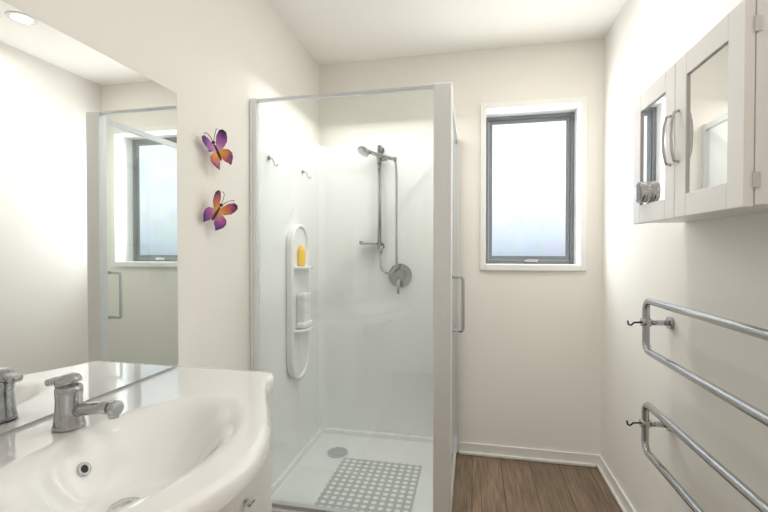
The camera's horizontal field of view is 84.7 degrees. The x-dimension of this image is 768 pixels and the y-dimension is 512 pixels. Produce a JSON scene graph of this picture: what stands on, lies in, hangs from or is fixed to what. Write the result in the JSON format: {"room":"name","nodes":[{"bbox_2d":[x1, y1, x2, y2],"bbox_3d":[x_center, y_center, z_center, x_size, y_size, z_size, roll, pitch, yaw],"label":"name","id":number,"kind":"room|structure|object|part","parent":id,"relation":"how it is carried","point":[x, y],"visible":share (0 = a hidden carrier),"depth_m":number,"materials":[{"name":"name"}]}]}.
{"room":"bathroom","nodes":[
{"label":"bathroom","id":0,"kind":"room"},
{"bbox_2d":[0,0,319,436],"bbox_3d":[-0.865,0.004,1.133,0.240,2.400,3.740,0,1,12],"label":"wall","id":1,"kind":"structure","parent":0,"point":[213,65],"depth_m":1.57,"materials":[{"name":"white paint"}]},
{"bbox_2d":[0,0,177,433],"bbox_3d":[-0.797,-0.080,0.851,0.006,0.894,1.098,0,1,12],"label":"mirror","id":2,"kind":"object","parent":1,"relation":"attached to","point":[88,227],"visible":1,"depth_m":1.04,"materials":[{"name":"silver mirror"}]},
{"bbox_2d":[202,128,232,169],"bbox_3d":[-0.618,-0.393,1.543,0.069,0.149,0.124,0,1,12],"label":"butterfly","id":3,"kind":"object","parent":1,"relation":"attached to","point":[219,153],"visible":0.98,"depth_m":1.55,"materials":[{"name":"purple"}]},
{"bbox_2d":[203,190,237,230],"bbox_3d":[-0.609,-0.167,1.555,0.084,0.149,0.119,0,1,12],"label":"butterfly","id":4,"kind":"object","parent":1,"relation":"attached to","point":[217,216],"visible":0.98,"depth_m":1.55,"materials":[{"name":"purple"}]},
{"bbox_2d":[266,0,626,64],"bbox_3d":[0.070,-1.218,0.919,2.150,0.050,3.740,0,1,12],"label":"ceiling","id":5,"kind":"structure","parent":0,"point":[324,32],"depth_m":2.20,"materials":[{"name":"white paint"}]},
{"bbox_2d":[320,38,603,454],"bbox_3d":[0.430,-0.017,2.648,1.670,2.400,0.240,0,1,12],"label":"wall","id":6,"kind":"structure","parent":0,"point":[529,355],"depth_m":2.46,"materials":[{"name":"white paint"}]},
{"bbox_2d":[480,96,586,270],"bbox_3d":[0.872,-0.407,2.511,0.582,0.976,0.205,0,1,12],"label":"window","id":7,"kind":"structure","parent":6,"relation":"in","point":[533,184],"depth_m":2.57,"materials":[{"name":"white paint"}]},
{"bbox_2d":[452,452,621,511],"bbox_3d":[0.070,1.232,0.953,2.150,0.050,3.740,0,1,12],"label":"floor","id":8,"kind":"structure","parent":0,"point":[486,484],"depth_m":2.16,"materials":[{"name":"brown wood"}]},
{"bbox_2d":[0,366,273,511],"bbox_3d":[-0.516,0.732,0.822,0.555,0.954,1.095,0,1,12],"label":"bathroom vanity","id":9,"kind":"object","parent":8,"relation":"on","point":[186,439],"visible":1,"depth_m":0.90,"materials":[{"name":"white ceramic"}]},
{"bbox_2d":[44,372,124,432],"bbox_3d":[-0.648,0.313,0.908,0.179,0.118,0.062,0,1,12],"label":"tap","id":10,"kind":"object","parent":9,"relation":"on","point":[70,411],"depth_m":0.90,"materials":[{"name":"silver metal"}]},
{"bbox_3d":[-0.418,0.832,1.076,0.018,0.626,0.532,0,1,12],"label":"door","id":11,"kind":"part","parent":9,"relation":"part of","materials":[{"name":"white paint"}]},
{"bbox_3d":[-0.369,0.684,1.171,0.010,0.012,0.034,0,1,12],"label":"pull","id":12,"kind":"part","parent":9,"relation":"part of","materials":[{"name":"silver metal"}]},
{"bbox_2d":[250,82,464,511],"bbox_3d":[-0.047,0.246,2.184,0.925,1.887,0.868,0,1,12],"label":"shower","id":13,"kind":"object","parent":8,"relation":"on","point":[354,278],"visible":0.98,"depth_m":2.30,"materials":[{"name":"white plastic"}]},
{"bbox_3d":[0.238,0.210,1.707,0.073,1.802,0.048,0,1,12],"label":"post","id":14,"kind":"part","parent":13,"relation":"part of","materials":[{"name":"white"}]},
{"bbox_3d":[0.346,0.205,2.115,0.006,1.740,0.755,0,1,12],"label":"glass door","id":15,"kind":"part","parent":13,"relation":"part of","materials":[{"name":"clear glass"}]},
{"bbox_3d":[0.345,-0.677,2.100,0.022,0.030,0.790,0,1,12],"label":"door","id":16,"kind":"part","parent":13,"relation":"part of","materials":[{"name":"clear glass"}]},
{"bbox_3d":[0.315,0.205,1.797,0.057,0.245,0.014,0,1,12],"label":"door handle","id":17,"kind":"part","parent":13,"relation":"part of","materials":[{"name":"silver metal"}]},
{"bbox_2d":[459,442,635,511],"bbox_3d":[0.070,1.173,0.952,1.670,0.068,3.260,0,1,12],"label":"boards","id":18,"kind":"object","parent":8,"relation":"on","point":[553,457],"visible":1,"depth_m":2.41,"materials":[{"name":"white paint"}]},
{"bbox_2d":[601,0,767,511],"bbox_3d":[1.004,0.010,0.739,0.240,2.400,3.740,0,1,12],"label":"wall","id":19,"kind":"structure","parent":0,"point":[717,266],"depth_m":1.53,"materials":[{"name":"white paint"}]},
{"bbox_2d":[626,298,767,511],"bbox_3d":[0.898,0.443,1.193,0.148,0.577,0.776,0,1,12],"label":"towel rail","id":20,"kind":"object","parent":19,"relation":"attached to","point":[743,489],"visible":1,"depth_m":1.22,"materials":[{"name":"silver metal"}]},
{"bbox_2d":[633,0,767,223],"bbox_3d":[0.875,-0.324,1.156,0.183,0.435,0.618,0,1,12],"label":"upper cabinet","id":21,"kind":"object","parent":19,"relation":"attached to","point":[701,129],"visible":1,"depth_m":1.01,"materials":[{"name":"white paint"}]},
{"bbox_3d":[0.831,-0.207,1.376,0.001,0.058,0.058,0,1,12],"label":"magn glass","id":22,"kind":"part","parent":21,"relation":"part of","materials":[{"name":"white mirror"}]}
]}

